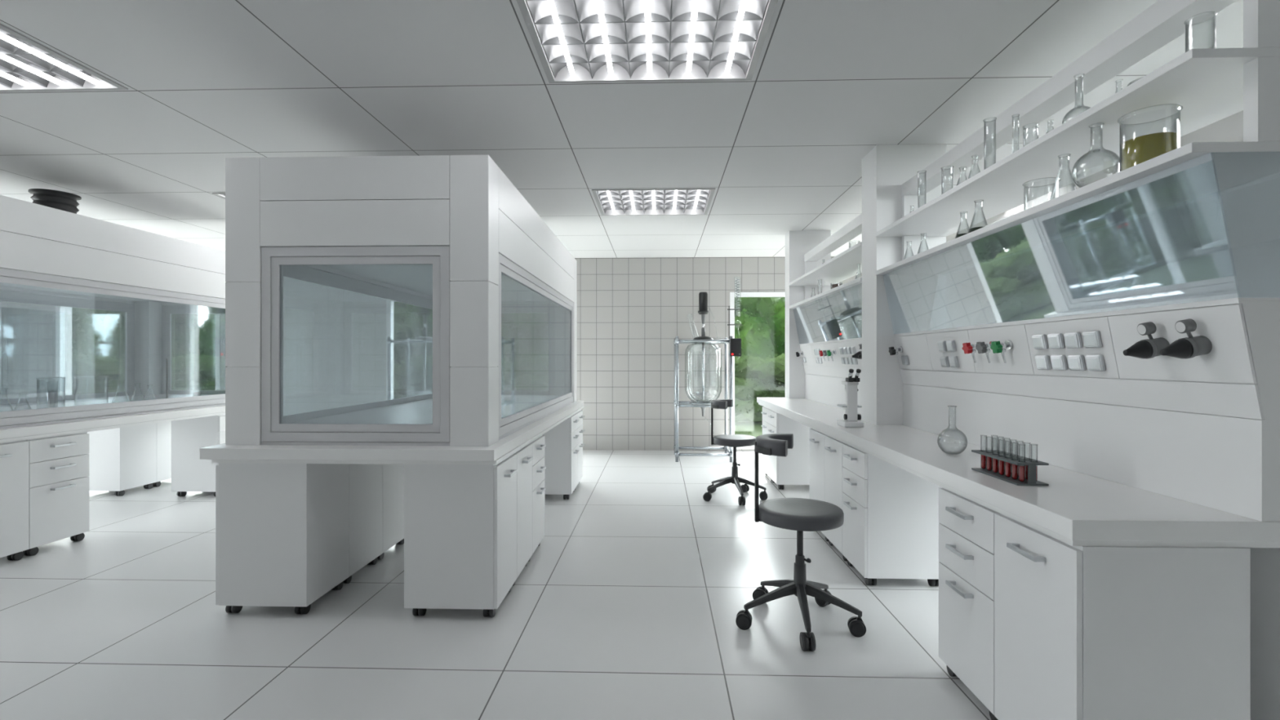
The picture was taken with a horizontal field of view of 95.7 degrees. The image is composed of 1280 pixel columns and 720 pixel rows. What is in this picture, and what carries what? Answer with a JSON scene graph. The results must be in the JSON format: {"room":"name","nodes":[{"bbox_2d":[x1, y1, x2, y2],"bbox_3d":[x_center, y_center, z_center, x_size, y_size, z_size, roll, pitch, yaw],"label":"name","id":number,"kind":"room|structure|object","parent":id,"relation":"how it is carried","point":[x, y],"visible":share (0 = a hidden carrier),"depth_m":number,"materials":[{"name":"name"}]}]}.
{"room":"laboratory","nodes":[
{"label":"laboratory","id":0,"kind":"room"},
{"bbox_2d":[0,301,0,399],"bbox_3d":[-10.590,-0.152,3.569,0.200,3.138,12.050,0,0,2],"label":"wall","id":1,"kind":"structure","parent":0,"point":[0,301],"depth_m":9.33,"materials":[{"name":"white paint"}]},
{"bbox_2d":[0,256,862,450],"bbox_3d":[-3.154,-0.092,9.232,14.300,3.018,0.250,0,0,2],"label":"wall","id":2,"kind":"structure","parent":0,"point":[631,312],"depth_m":9.02,"materials":[{"name":"tile"}]},
{"bbox_2d":[55,295,220,395],"bbox_3d":[-8.034,0.175,9.294,2.700,2.422,0.080,0,0,2],"label":"window","id":3,"kind":"structure","parent":2,"relation":"in","point":[60,310],"depth_m":9.30,"materials":[{"name":"white"}]},
{"bbox_2d":[386,299,392,399],"bbox_3d":[-2.652,0.175,9.120,2.690,2.422,0.080,0,0,2],"label":"window","id":4,"kind":"structure","parent":2,"relation":"in","point":[388,303],"depth_m":9.12,"materials":[{"name":"white"}]},
{"bbox_2d":[729,292,785,448],"bbox_3d":[2.642,0.175,8.949,2.497,2.422,0.080,0,0,2],"label":"window","id":5,"kind":"structure","parent":2,"relation":"in","point":[732,295],"depth_m":8.95,"materials":[{"name":"white"}]},
{"bbox_2d":[0,449,991,719],"bbox_3d":[-3.343,1.491,3.360,14.700,0.150,12.100,0,0,2],"label":"floor","id":6,"kind":"structure","parent":0,"point":[631,596],"depth_m":2.99,"materials":[{"name":"tile"}]},
{"bbox_2d":[0,440,28,560],"bbox_3d":[-4.585,0.993,3.906,0.547,0.846,0.434,0,0,2],"label":"base cabinet","id":7,"kind":"object","parent":6,"relation":"on","point":[14,455],"visible":1,"depth_m":4.03,"materials":[{"name":"white laminate"}]},
{"bbox_2d":[22,431,89,555],"bbox_3d":[-4.571,0.993,4.342,0.547,0.846,0.434,0,0,2],"label":"base cabinet","id":8,"kind":"object","parent":6,"relation":"on","point":[59,466],"visible":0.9,"depth_m":4.31,"materials":[{"name":"white laminate"}]},
{"bbox_2d":[87,422,156,496],"bbox_3d":[-5.599,0.993,6.162,0.547,0.846,0.434,0,0,2],"label":"base cabinet","id":9,"kind":"object","parent":6,"relation":"on","point":[122,459],"visible":0.51,"depth_m":5.98,"materials":[{"name":"white laminate"}]},
{"bbox_2d":[152,421,171,486],"bbox_3d":[-5.585,0.993,6.599,0.547,0.846,0.434,0,0,2],"label":"base cabinet","id":10,"kind":"object","parent":6,"relation":"on","point":[163,428],"visible":0.09,"depth_m":6.46,"materials":[{"name":"white laminate"}]},
{"bbox_2d":[171,414,225,496],"bbox_3d":[-4.513,0.993,6.127,0.547,0.846,0.434,0,0,2],"label":"base cabinet","id":11,"kind":"object","parent":6,"relation":"on","point":[189,473],"visible":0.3,"depth_m":5.91,"materials":[{"name":"white laminate"}]},
{"bbox_2d":[215,462,349,613],"bbox_3d":[-2.087,0.993,3.388,0.547,0.846,0.434,0,0,2],"label":"base cabinet","id":12,"kind":"object","parent":6,"relation":"on","point":[282,530],"visible":0.94,"depth_m":3.17,"materials":[{"name":"white laminate"}]},
{"bbox_2d":[342,463,382,583],"bbox_3d":[-2.073,0.993,3.824,0.547,0.846,0.434,0,0,2],"label":"base cabinet","id":13,"kind":"object","parent":6,"relation":"on","point":[366,480],"visible":0.21,"depth_m":3.78,"materials":[{"name":"white laminate"}]},
{"bbox_2d":[377,464,404,559],"bbox_3d":[-2.059,0.993,4.261,0.547,0.846,0.434,0,0,2],"label":"base cabinet","id":14,"kind":"object","parent":6,"relation":"on","point":[393,474],"visible":0.12,"depth_m":4.19,"materials":[{"name":"white laminate"}]},
{"bbox_2d":[386,306,432,399],"bbox_3d":[-3.080,0.146,8.373,0.918,2.540,0.745,0,0,2],"label":"stand","id":15,"kind":"object","parent":6,"relation":"on","point":[424,340],"visible":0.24,"depth_m":8.38,"materials":[{"name":"grey metal"}]},
{"bbox_2d":[404,453,517,617],"bbox_3d":[-1.001,0.993,3.353,0.547,0.846,0.434,0,0,2],"label":"base cabinet","id":16,"kind":"object","parent":6,"relation":"on","point":[460,520],"visible":1,"depth_m":3.14,"materials":[{"name":"white laminate"}]},
{"bbox_2d":[199,400,583,464],"bbox_3d":[-1.527,0.527,4.978,1.626,0.085,3.708,0,0,2],"label":"countertop","id":17,"kind":"structure","parent":16,"relation":"on","point":[495,453],"depth_m":3.14,"materials":[{"name":"white laminate"}]},
{"bbox_2d":[225,155,577,446],"bbox_3d":[-1.534,-0.326,4.976,1.497,1.620,3.473,0,0,2],"label":"fume hood","id":18,"kind":"object","parent":17,"relation":"on","point":[451,236],"visible":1,"depth_m":3.26,"materials":[{"name":"white metal"}]},
{"bbox_2d":[512,443,533,585],"bbox_3d":[-0.987,0.993,3.789,0.547,0.846,0.434,0,0,2],"label":"base cabinet","id":19,"kind":"object","parent":6,"relation":"on","point":[524,455],"visible":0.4,"depth_m":3.76,"materials":[{"name":"white laminate"}]},
{"bbox_2d":[528,435,546,561],"bbox_3d":[-0.973,0.993,4.226,0.547,0.846,0.434,0,0,2],"label":"base cabinet","id":20,"kind":"object","parent":6,"relation":"on","point":[538,445],"visible":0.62,"depth_m":4.17,"materials":[{"name":"white laminate"}]},
{"bbox_2d":[542,413,578,499],"bbox_3d":[-0.915,0.993,6.011,0.547,0.846,0.434,0,0,2],"label":"base cabinet","id":21,"kind":"object","parent":6,"relation":"on","point":[561,451],"visible":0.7,"depth_m":5.79,"materials":[{"name":"white laminate"}]},
{"bbox_2d":[574,409,584,489],"bbox_3d":[-0.901,0.993,6.448,0.547,0.846,0.434,0,0,2],"label":"base cabinet","id":22,"kind":"object","parent":6,"relation":"on","point":[580,414],"visible":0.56,"depth_m":6.42,"materials":[{"name":"white laminate"}]},
{"bbox_2d":[673,278,742,462],"bbox_3d":[0.950,0.146,8.243,0.918,2.540,0.745,0,0,2],"label":"stand","id":23,"kind":"object","parent":6,"relation":"on","point":[735,343],"visible":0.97,"depth_m":7.98,"materials":[{"name":"silver metal"}]},
{"bbox_2d":[687,343,715,402],"bbox_3d":[0.905,0.186,8.280,0.444,0.860,0.444,0,0,2],"label":"jar","id":24,"kind":"object","parent":23,"relation":"on","point":[703,393],"depth_m":8.27,"materials":[{"name":"clear glass"}]},
{"bbox_2d":[702,399,767,505],"bbox_3d":[0.961,0.917,5.899,0.658,0.998,0.646,0,0,2],"label":"stool","id":25,"kind":"object","parent":6,"relation":"on","point":[734,441],"visible":0.98,"depth_m":5.83,"materials":[{"name":"black leather"}]},
{"bbox_2d":[760,406,772,480],"bbox_3d":[1.730,0.993,6.883,0.547,0.846,0.434,0,0,2],"label":"base cabinet","id":26,"kind":"object","parent":6,"relation":"on","point":[765,412],"visible":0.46,"depth_m":6.85,"materials":[{"name":"white laminate"}]},
{"bbox_2d":[768,409,811,489],"bbox_3d":[1.716,0.993,6.447,0.547,0.846,0.434,0,0,2],"label":"base cabinet","id":27,"kind":"object","parent":6,"relation":"on","point":[793,468],"visible":0.63,"depth_m":6.23,"materials":[{"name":"white laminate"}]},
{"bbox_2d":[735,433,866,650],"bbox_3d":[0.833,0.917,3.096,0.658,0.998,0.636,0,0,2],"label":"stool","id":28,"kind":"object","parent":6,"relation":"on","point":[801,515],"visible":1,"depth_m":3.04,"materials":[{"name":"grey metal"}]},
{"bbox_2d":[808,428,828,541],"bbox_3d":[1.658,0.993,4.656,0.547,0.846,0.434,0,0,2],"label":"base cabinet","id":29,"kind":"object","parent":6,"relation":"on","point":[816,439],"visible":0.19,"depth_m":4.63,"materials":[{"name":"white laminate"}]},
{"bbox_2d":[824,435,847,560],"bbox_3d":[1.644,0.993,4.220,0.547,0.846,0.434,0,0,2],"label":"base cabinet","id":30,"kind":"object","parent":6,"relation":"on","point":[833,466],"visible":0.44,"depth_m":4.20,"materials":[{"name":"white laminate"}]},
{"bbox_2d":[842,443,942,586],"bbox_3d":[1.629,0.993,3.783,0.547,0.846,0.434,0,0,2],"label":"base cabinet","id":31,"kind":"object","parent":6,"relation":"on","point":[891,524],"visible":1,"depth_m":3.57,"materials":[{"name":"white laminate"}]},
{"bbox_2d":[938,487,999,719],"bbox_3d":[1.585,0.993,2.406,0.547,0.846,0.434,0,0,2],"label":"base cabinet","id":32,"kind":"object","parent":6,"relation":"on","point":[966,526],"visible":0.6,"depth_m":2.37,"materials":[{"name":"white laminate"}]},
{"bbox_2d":[994,512,1250,719],"bbox_3d":[1.571,0.993,1.969,0.547,0.846,0.434,0,0,2],"label":"base cabinet","id":33,"kind":"object","parent":6,"relation":"on","point":[1082,633],"visible":0.98,"depth_m":1.76,"materials":[{"name":"white laminate"}]},
{"bbox_2d":[756,397,1279,547],"bbox_3d":[2.003,0.527,4.530,1.222,0.085,5.615,0,0,2],"label":"countertop","id":34,"kind":"structure","parent":33,"relation":"on","point":[1076,508],"depth_m":2.05,"materials":[{"name":"white laminate"}]},
{"bbox_2d":[785,230,831,398],"bbox_3d":[2.094,-0.548,7.235,0.506,2.065,0.243,0,0,2],"label":"pillar","id":35,"kind":"structure","parent":34,"relation":"on","point":[797,243],"depth_m":7.12,"materials":[{"name":"white paint"}]},
{"bbox_2d":[788,213,862,413],"bbox_3d":[2.046,-0.400,5.843,0.522,1.768,2.537,0,0,2],"label":"shelf","id":36,"kind":"object","parent":34,"relation":"on","point":[827,362],"visible":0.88,"depth_m":6.12,"materials":[{"name":"white"}]},
{"bbox_2d":[831,282,842,288],"bbox_3d":[1.991,-0.711,5.869,0.119,0.122,0.119,0,0,2],"label":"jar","id":37,"kind":"object","parent":36,"relation":"on","point":[833,286],"visible":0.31,"depth_m":5.83,"materials":[{"name":"clear glass"}]},
{"bbox_2d":[839,346,844,354],"bbox_3d":[1.916,-0.079,5.493,0.030,0.067,0.078,0,0,2],"label":"socket","id":38,"kind":"object","parent":36,"relation":"attached to","point":[841,348],"depth_m":5.47,"materials":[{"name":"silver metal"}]},
{"bbox_2d":[840,357,845,364],"bbox_3d":[1.934,0.015,5.498,0.030,0.067,0.078,0,0,2],"label":"socket","id":39,"kind":"object","parent":36,"relation":"attached to","point":[843,362],"depth_m":5.47,"materials":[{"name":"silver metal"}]},
{"bbox_2d":[843,346,848,354],"bbox_3d":[1.913,-0.079,5.387,0.030,0.067,0.078,0,0,2],"label":"socket","id":40,"kind":"object","parent":36,"relation":"attached to","point":[845,352],"depth_m":5.36,"materials":[{"name":"grey plastic"}]},
{"bbox_2d":[846,346,851,354],"bbox_3d":[1.909,-0.079,5.281,0.030,0.067,0.078,0,0,2],"label":"socket","id":41,"kind":"object","parent":36,"relation":"attached to","point":[848,349],"depth_m":5.26,"materials":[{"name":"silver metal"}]},
{"bbox_2d":[848,357,853,364],"bbox_3d":[1.927,0.015,5.287,0.030,0.067,0.078,0,0,2],"label":"socket","id":42,"kind":"object","parent":36,"relation":"attached to","point":[850,359],"depth_m":5.27,"materials":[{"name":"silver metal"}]},
{"bbox_2d":[850,346,856,354],"bbox_3d":[1.906,-0.079,5.175,0.030,0.067,0.078,0,0,2],"label":"socket","id":43,"kind":"object","parent":36,"relation":"attached to","point":[853,349],"depth_m":5.14,"materials":[{"name":"grey plastic"}]},
{"bbox_2d":[852,357,857,364],"bbox_3d":[1.924,0.015,5.181,0.030,0.067,0.078,0,0,2],"label":"socket","id":44,"kind":"object","parent":36,"relation":"attached to","point":[855,361],"depth_m":5.16,"materials":[{"name":"grey plastic"}]},
{"bbox_2d":[852,343,862,359],"bbox_3d":[1.851,-0.066,4.870,0.133,0.130,0.068,0,0,2],"label":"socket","id":45,"kind":"object","parent":36,"relation":"on","point":[860,346],"depth_m":4.86,"materials":[{"name":"black plastic"}]},
{"bbox_2d":[836,368,863,427],"bbox_3d":[1.523,0.276,4.190,0.136,0.415,0.226,0,0,2],"label":"microscope","id":46,"kind":"object","parent":34,"relation":"on","point":[851,416],"visible":1,"depth_m":4.14,"materials":[{"name":"white plastic"}]},
{"bbox_2d":[862,144,946,425],"bbox_3d":[2.003,-0.548,4.418,0.506,2.065,0.310,0,0,2],"label":"pillar","id":47,"kind":"structure","parent":34,"relation":"on","point":[891,304],"depth_m":4.27,"materials":[{"name":"white paint"}]},
{"bbox_2d":[937,405,967,454],"bbox_3d":[1.586,0.359,2.940,0.136,0.242,0.136,0,0,2],"label":"flask","id":48,"kind":"object","parent":34,"relation":"on","point":[950,453],"visible":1,"depth_m":2.94,"materials":[{"name":"clear glass"}]},
{"bbox_2d":[971,449,1048,485],"bbox_3d":[1.508,0.441,2.377,0.118,0.086,0.325,0,0,2],"label":"test tube rack","id":49,"kind":"object","parent":34,"relation":"on","point":[1008,457],"visible":0.89,"depth_m":2.30,"materials":[{"name":"grey plastic"}]},
{"bbox_2d":[980,435,986,468],"bbox_3d":[1.490,0.403,2.510,0.026,0.147,0.026,0,0,2],"label":"test tube","id":50,"kind":"object","parent":49,"relation":"in","point":[983,457],"visible":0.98,"depth_m":2.50,"materials":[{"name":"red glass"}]},
{"bbox_2d":[986,436,992,471],"bbox_3d":[1.488,0.403,2.466,0.026,0.147,0.026,0,0,2],"label":"test tube","id":51,"kind":"object","parent":49,"relation":"in","point":[988,459],"visible":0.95,"depth_m":2.46,"materials":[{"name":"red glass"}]},
{"bbox_2d":[991,437,999,473],"bbox_3d":[1.487,0.403,2.422,0.026,0.147,0.026,0,0,2],"label":"test tube","id":52,"kind":"object","parent":49,"relation":"in","point":[995,462],"visible":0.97,"depth_m":2.42,"materials":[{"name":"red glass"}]},
{"bbox_2d":[998,439,1004,475],"bbox_3d":[1.486,0.403,2.378,0.026,0.147,0.026,0,0,2],"label":"test tube","id":53,"kind":"object","parent":49,"relation":"in","point":[1001,462],"visible":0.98,"depth_m":2.37,"materials":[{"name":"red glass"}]},
{"bbox_2d":[1004,440,1012,476],"bbox_3d":[1.484,0.403,2.334,0.026,0.147,0.026,0,0,2],"label":"test tube","id":54,"kind":"object","parent":49,"relation":"in","point":[1008,465],"visible":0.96,"depth_m":2.33,"materials":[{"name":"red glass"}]},
{"bbox_2d":[1011,442,1018,479],"bbox_3d":[1.483,0.403,2.289,0.026,0.147,0.026,0,0,2],"label":"test tube","id":55,"kind":"object","parent":49,"relation":"in","point":[1015,468],"visible":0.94,"depth_m":2.28,"materials":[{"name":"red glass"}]},
{"bbox_2d":[1018,444,1026,482],"bbox_3d":[1.481,0.403,2.245,0.026,0.147,0.026,0,0,2],"label":"test tube","id":56,"kind":"object","parent":49,"relation":"in","point":[1021,468],"visible":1,"depth_m":2.24,"materials":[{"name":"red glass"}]},
{"bbox_2d":[1023,442,1027,479],"bbox_3d":[1.529,0.403,2.288,0.026,0.147,0.026,0,0,2],"label":"test tube","id":57,"kind":"object","parent":49,"relation":"in","point":[1026,466],"visible":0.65,"depth_m":2.28,"materials":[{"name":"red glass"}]},
{"bbox_2d":[875,0,1279,521],"bbox_3d":[1.954,-0.400,2.992,0.522,1.768,2.537,0,0,2],"label":"shelf","id":58,"kind":"object","parent":34,"relation":"on","point":[1180,401],"visible":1,"depth_m":2.24,"materials":[{"name":"white"}]},
{"bbox_2d":[901,355,909,364],"bbox_3d":[1.888,0.007,4.126,0.030,0.067,0.078,0,0,2],"label":"socket","id":59,"kind":"object","parent":58,"relation":"attached to","point":[905,358],"depth_m":4.10,"materials":[{"name":"grey plastic"}]},
{"bbox_2d":[937,340,947,351],"bbox_3d":[1.853,-0.079,3.548,0.030,0.067,0.078,0,0,2],"label":"socket","id":60,"kind":"object","parent":58,"relation":"attached to","point":[942,346],"depth_m":3.53,"materials":[{"name":"grey plastic"}]},
{"bbox_2d":[939,355,950,367],"bbox_3d":[1.871,0.015,3.553,0.030,0.067,0.078,0,0,2],"label":"socket","id":61,"kind":"object","parent":58,"relation":"attached to","point":[944,361],"depth_m":3.53,"materials":[{"name":"grey plastic"}]},
{"bbox_2d":[946,340,956,351],"bbox_3d":[1.850,-0.078,3.444,0.030,0.067,0.078,0,0,2],"label":"socket","id":62,"kind":"object","parent":58,"relation":"attached to","point":[951,345],"depth_m":3.42,"materials":[{"name":"grey plastic"}]},
{"bbox_2d":[948,355,959,367],"bbox_3d":[1.868,0.015,3.447,0.030,0.067,0.078,0,0,2],"label":"socket","id":63,"kind":"object","parent":58,"relation":"attached to","point":[953,360],"depth_m":3.42,"materials":[{"name":"grey plastic"}]},
{"bbox_2d":[955,213,969,238],"bbox_3d":[1.805,-0.735,3.229,0.092,0.171,0.092,0,0,2],"label":"flask","id":64,"kind":"object","parent":58,"relation":"on","point":[961,234],"visible":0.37,"depth_m":3.21,"materials":[{"name":"clear glass"}]},
{"bbox_2d":[968,200,987,233],"bbox_3d":[1.800,-0.746,3.076,0.108,0.193,0.108,0,0,2],"label":"flask","id":65,"kind":"object","parent":58,"relation":"on","point":[971,229],"visible":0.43,"depth_m":3.06,"materials":[{"name":"clear glass"}]},
{"bbox_2d":[982,118,996,169],"bbox_3d":[1.776,-1.074,2.938,0.078,0.288,0.078,0,0,2],"label":"cylinder","id":66,"kind":"object","parent":58,"relation":"on","point":[996,118],"visible":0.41,"depth_m":2.95,"materials":[{"name":"clear glass"}]},
{"bbox_2d":[1031,333,1048,349],"bbox_3d":[1.824,-0.079,2.643,0.030,0.067,0.078,0,0,2],"label":"socket","id":67,"kind":"object","parent":58,"relation":"attached to","point":[1040,341],"depth_m":2.62,"materials":[{"name":"grey plastic"}]},
{"bbox_2d":[1022,177,1060,210],"bbox_3d":[1.805,-0.723,2.604,0.143,0.147,0.143,0,0,2],"label":"beaker","id":68,"kind":"object","parent":58,"relation":"on","point":[1046,177],"visible":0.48,"depth_m":2.65,"materials":[{"name":"clear glass"}]},
{"bbox_2d":[1035,355,1051,369],"bbox_3d":[1.842,0.015,2.648,0.030,0.067,0.078,0,0,2],"label":"socket","id":69,"kind":"object","parent":58,"relation":"attached to","point":[1042,362],"depth_m":2.63,"materials":[{"name":"grey plastic"}]},
{"bbox_2d":[1047,333,1064,348],"bbox_3d":[1.821,-0.079,2.537,0.030,0.067,0.078,0,0,2],"label":"socket","id":70,"kind":"object","parent":58,"relation":"attached to","point":[1055,340],"depth_m":2.52,"materials":[{"name":"grey plastic"}]},
{"bbox_2d":[1050,355,1067,370],"bbox_3d":[1.839,0.015,2.542,0.030,0.067,0.078,0,0,2],"label":"socket","id":71,"kind":"object","parent":58,"relation":"attached to","point":[1059,362],"depth_m":2.52,"materials":[{"name":"grey plastic"}]},
{"bbox_2d":[1063,332,1082,348],"bbox_3d":[1.817,-0.079,2.431,0.030,0.067,0.078,0,0,2],"label":"socket","id":72,"kind":"object","parent":58,"relation":"attached to","point":[1073,340],"depth_m":2.41,"materials":[{"name":"grey plastic"}]},
{"bbox_2d":[1066,355,1086,370],"bbox_3d":[1.835,0.015,2.436,0.030,0.067,0.078,0,0,2],"label":"socket","id":73,"kind":"object","parent":58,"relation":"attached to","point":[1076,362],"depth_m":2.42,"materials":[{"name":"grey plastic"}]},
{"bbox_2d":[1081,330,1102,347],"bbox_3d":[1.814,-0.079,2.325,0.030,0.067,0.078,0,0,2],"label":"socket","id":74,"kind":"object","parent":58,"relation":"attached to","point":[1091,339],"depth_m":2.31,"materials":[{"name":"grey plastic"}]},
{"bbox_2d":[1071,122,1119,187],"bbox_3d":[1.748,-0.776,2.217,0.152,0.243,0.152,0,0,2],"label":"flask","id":75,"kind":"object","parent":58,"relation":"on","point":[1103,122],"visible":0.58,"depth_m":2.21,"materials":[{"name":"clear glass"}]},
{"bbox_2d":[1085,354,1106,371],"bbox_3d":[1.832,0.015,2.330,0.030,0.067,0.078,0,0,2],"label":"socket","id":76,"kind":"object","parent":58,"relation":"attached to","point":[1095,362],"depth_m":2.31,"materials":[{"name":"grey plastic"}]},
{"bbox_2d":[1123,321,1169,359],"bbox_3d":[1.759,-0.066,2.019,0.133,0.130,0.068,0,0,2],"label":"tap","id":77,"kind":"object","parent":58,"relation":"on","point":[1157,333],"depth_m":2.00,"materials":[{"name":"black plastic"}]},
{"bbox_2d":[1117,103,1182,171],"bbox_3d":[1.781,-0.753,2.026,0.173,0.206,0.173,0,0,2],"label":"beaker","id":78,"kind":"object","parent":58,"relation":"on","point":[1137,150],"visible":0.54,"depth_m":1.98,"materials":[{"name":"clear glass"}]},
{"bbox_2d":[1160,318,1212,359],"bbox_3d":[1.754,-0.066,1.869,0.133,0.130,0.068,0,0,2],"label":"tap","id":79,"kind":"object","parent":58,"relation":"on","point":[1197,344],"depth_m":1.85,"materials":[{"name":"black plastic"}]},
{"bbox_2d":[1248,547,1279,719],"bbox_3d":[2.269,0.993,1.946,0.547,0.846,0.434,0,0,2],"label":"base cabinet","id":80,"kind":"object","parent":6,"relation":"on","point":[1264,562],"visible":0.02,"depth_m":1.85,"materials":[{"name":"white laminate"}]},
{"bbox_3d":[-4.599,0.993,3.469,0.547,0.846,0.434,0,0,2],"label":"base cabinet","id":81,"kind":"object","parent":6,"relation":"on","visible":0},
{"bbox_2d":[0,404,225,443],"bbox_3d":[-5.125,0.527,5.094,1.626,0.085,3.708,0,0,2],"label":"countertop","id":82,"kind":"structure","parent":81,"relation":"on","point":[11,434],"depth_m":4.66,"materials":[{"name":"white laminate"}]},
{"bbox_2d":[0,195,226,429],"bbox_3d":[-5.132,-0.326,5.092,1.497,1.620,3.473,0,0,2],"label":"fume hood","id":83,"kind":"object","parent":82,"relation":"on","point":[51,252],"visible":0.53,"depth_m":5.15,"materials":[{"name":"white metal"}]},
{"bbox_2d":[35,377,65,408],"bbox_3d":[-4.693,0.278,4.614,0.173,0.266,0.173,0,0,2],"label":"beaker","id":84,"kind":"object","parent":83,"relation":"on","point":[36,377],"visible":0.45,"depth_m":4.55,"materials":[{"name":"clear glass"}]},
{"bbox_2d":[47,381,57,408],"bbox_3d":[-4.577,0.293,4.510,0.090,0.236,0.090,0,0,2],"label":"cylinder","id":85,"kind":"object","parent":83,"relation":"on","point":[51,394],"visible":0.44,"depth_m":4.49,"materials":[{"name":"clear glass"}]},
{"bbox_2d":[27,188,81,213],"bbox_3d":[-5.138,-1.294,5.089,0.330,0.316,0.330,0,0,2],"label":"duct","id":86,"kind":"object","parent":83,"relation":"on","point":[60,200],"visible":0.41,"depth_m":4.99,"materials":[{"name":"black plastic"}]},
{"bbox_2d":[72,375,108,405],"bbox_3d":[-4.644,0.278,4.902,0.227,0.266,0.227,0,0,2],"label":"beaker","id":87,"kind":"object","parent":83,"relation":"on","point":[97,375],"visible":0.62,"depth_m":4.82,"materials":[{"name":"clear glass"}]},
{"bbox_2d":[165,358,168,398],"bbox_3d":[-4.669,0.201,5.689,0.140,0.420,0.170,0,0,2],"label":"stand","id":88,"kind":"object","parent":83,"relation":"on","point":[166,359],"visible":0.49,"depth_m":5.71,"materials":[{"name":"grey metal"}]},
{"bbox_2d":[192,391,200,396],"bbox_3d":[-4.570,0.330,5.971,0.076,0.161,0.076,0,0,2],"label":"beaker","id":89,"kind":"object","parent":83,"relation":"on","point":[195,393],"visible":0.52,"depth_m":5.95,"materials":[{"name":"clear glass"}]},
{"bbox_2d":[0,0,1243,257],"bbox_3d":[-3.345,-1.591,3.310,14.700,0.020,12.000,0,0,2],"label":"ceiling","id":90,"kind":"structure","parent":0,"point":[782,149],"depth_m":3.58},
{"bbox_2d":[0,23,128,92],"bbox_3d":[-3.578,-1.635,2.924,1.147,0.123,0.954,0,0,2],"label":"ceiling lamp","id":91,"kind":"object","parent":90,"relation":"attached to","point":[26,64],"visible":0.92,"depth_m":3.19,"materials":[{"name":"grey metal"}]},
{"bbox_2d":[212,192,225,198],"bbox_3d":[-3.480,-1.635,5.966,1.147,0.123,0.954,0,0,2],"label":"ceiling lamp","id":92,"kind":"object","parent":90,"relation":"attached to","point":[220,194],"visible":0.02,"depth_m":5.54,"materials":[{"name":"grey"}]},
{"bbox_2d":[516,0,777,83],"bbox_3d":[0.040,-1.635,2.807,1.147,0.123,0.954,0,0,2],"label":"ceiling lamp","id":93,"kind":"object","parent":90,"relation":"attached to","point":[574,41],"visible":1,"depth_m":2.91,"materials":[{"name":"grey metal"}]},
{"bbox_2d":[591,188,715,215],"bbox_3d":[0.139,-1.635,5.849,1.147,0.123,0.954,0,0,2],"label":"ceiling lamp","id":94,"kind":"object","parent":90,"relation":"attached to","point":[635,202],"visible":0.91,"depth_m":5.92,"materials":[{"name":"grey metal"}]},
{"bbox_2d":[946,110,1279,328],"bbox_3d":[3.902,-0.152,3.101,0.200,3.138,12.050,0,0,2],"label":"wall","id":95,"kind":"structure","parent":0,"point":[1225,246],"depth_m":4.42,"materials":[{"name":"grey paint"}]},
{"label":"outside","id":96,"kind":"structure","parent":0,"visible":0},
{"bbox_2d":[734,421,762,437],"bbox_3d":[-2.176,1.646,10.075,85.000,0.140,80.000,0,0,2],"label":"lawn","id":97,"kind":"structure","parent":96,"point":[754,428],"depth_m":13.24,"materials":[{"name":"green plant"}]},
{"bbox_2d":[71,350,124,395],"bbox_3d":[-16.082,0.641,15.094,6.247,1.746,1.434,0,0,2],"label":"hedge","id":98,"kind":"object","parent":97,"relation":"on","point":[82,365],"visible":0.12,"depth_m":14.58,"materials":[{"name":"green plant"}]},
{"bbox_2d":[71,300,215,382],"bbox_3d":[-16.742,-0.792,19.584,6.136,4.727,2.548,0,0,-3],"label":"leafy tree","id":99,"kind":"object","parent":97,"relation":"on","point":[98,331],"visible":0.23,"depth_m":18.79,"materials":[{"name":"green plant"}]},
{"bbox_2d":[171,351,215,390],"bbox_3d":[-9.707,0.656,14.848,6.297,1.717,1.444,0,0,2],"label":"hedge","id":100,"kind":"object","parent":97,"relation":"on","point":[188,372],"visible":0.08,"depth_m":14.84,"materials":[{"name":"green plant"}]},
{"bbox_2d":[393,301,417,399],"bbox_3d":[-10.574,-0.780,19.205,6.214,4.703,2.510,0,0,2],"label":"leafy tree","id":101,"kind":"object","parent":97,"relation":"on","point":[402,331],"visible":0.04,"depth_m":19.06,"materials":[{"name":"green plant"}]},
{"bbox_2d":[404,303,423,359],"bbox_3d":[-7.369,-1.115,23.299,6.021,5.373,2.431,0,0,2],"label":"leafy tree","id":102,"kind":"object","parent":97,"relation":"on","point":[416,331],"visible":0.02,"depth_m":22.54,"materials":[{"name":"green plant"}]},
{"bbox_2d":[393,353,548,398],"bbox_3d":[-3.316,0.668,14.723,6.360,1.692,1.584,0,0,3],"label":"hedge","id":103,"kind":"object","parent":97,"relation":"on","point":[526,374],"visible":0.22,"depth_m":14.34,"materials":[{"name":"green plant"}]},
{"bbox_2d":[409,305,548,362],"bbox_3d":[-4.362,-0.809,19.147,6.236,4.762,2.633,0,0,2],"label":"leafy tree","id":104,"kind":"object","parent":97,"relation":"on","point":[527,333],"visible":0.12,"depth_m":18.61,"materials":[{"name":"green plant"}]},
{"bbox_2d":[734,353,785,422],"bbox_3d":[3.058,0.658,14.475,6.201,1.713,1.508,0,0,2],"label":"hedge","id":105,"kind":"object","parent":97,"relation":"on","point":[755,377],"visible":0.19,"depth_m":14.10,"materials":[{"name":"green plant"}]},
{"bbox_2d":[734,297,857,359],"bbox_3d":[3.941,-0.686,18.864,6.357,4.516,2.755,0,0,2],"label":"leafy tree","id":106,"kind":"object","parent":97,"relation":"on","point":[762,332],"visible":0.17,"depth_m":18.04,"materials":[{"name":"green plant"}]},
{"bbox_2d":[847,299,862,338],"bbox_3d":[7.231,-1.112,22.880,6.063,5.368,2.458,0,0,2],"label":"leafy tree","id":107,"kind":"object","parent":97,"relation":"on","point":[855,309],"visible":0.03,"depth_m":22.68,"materials":[{"name":"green plant"}]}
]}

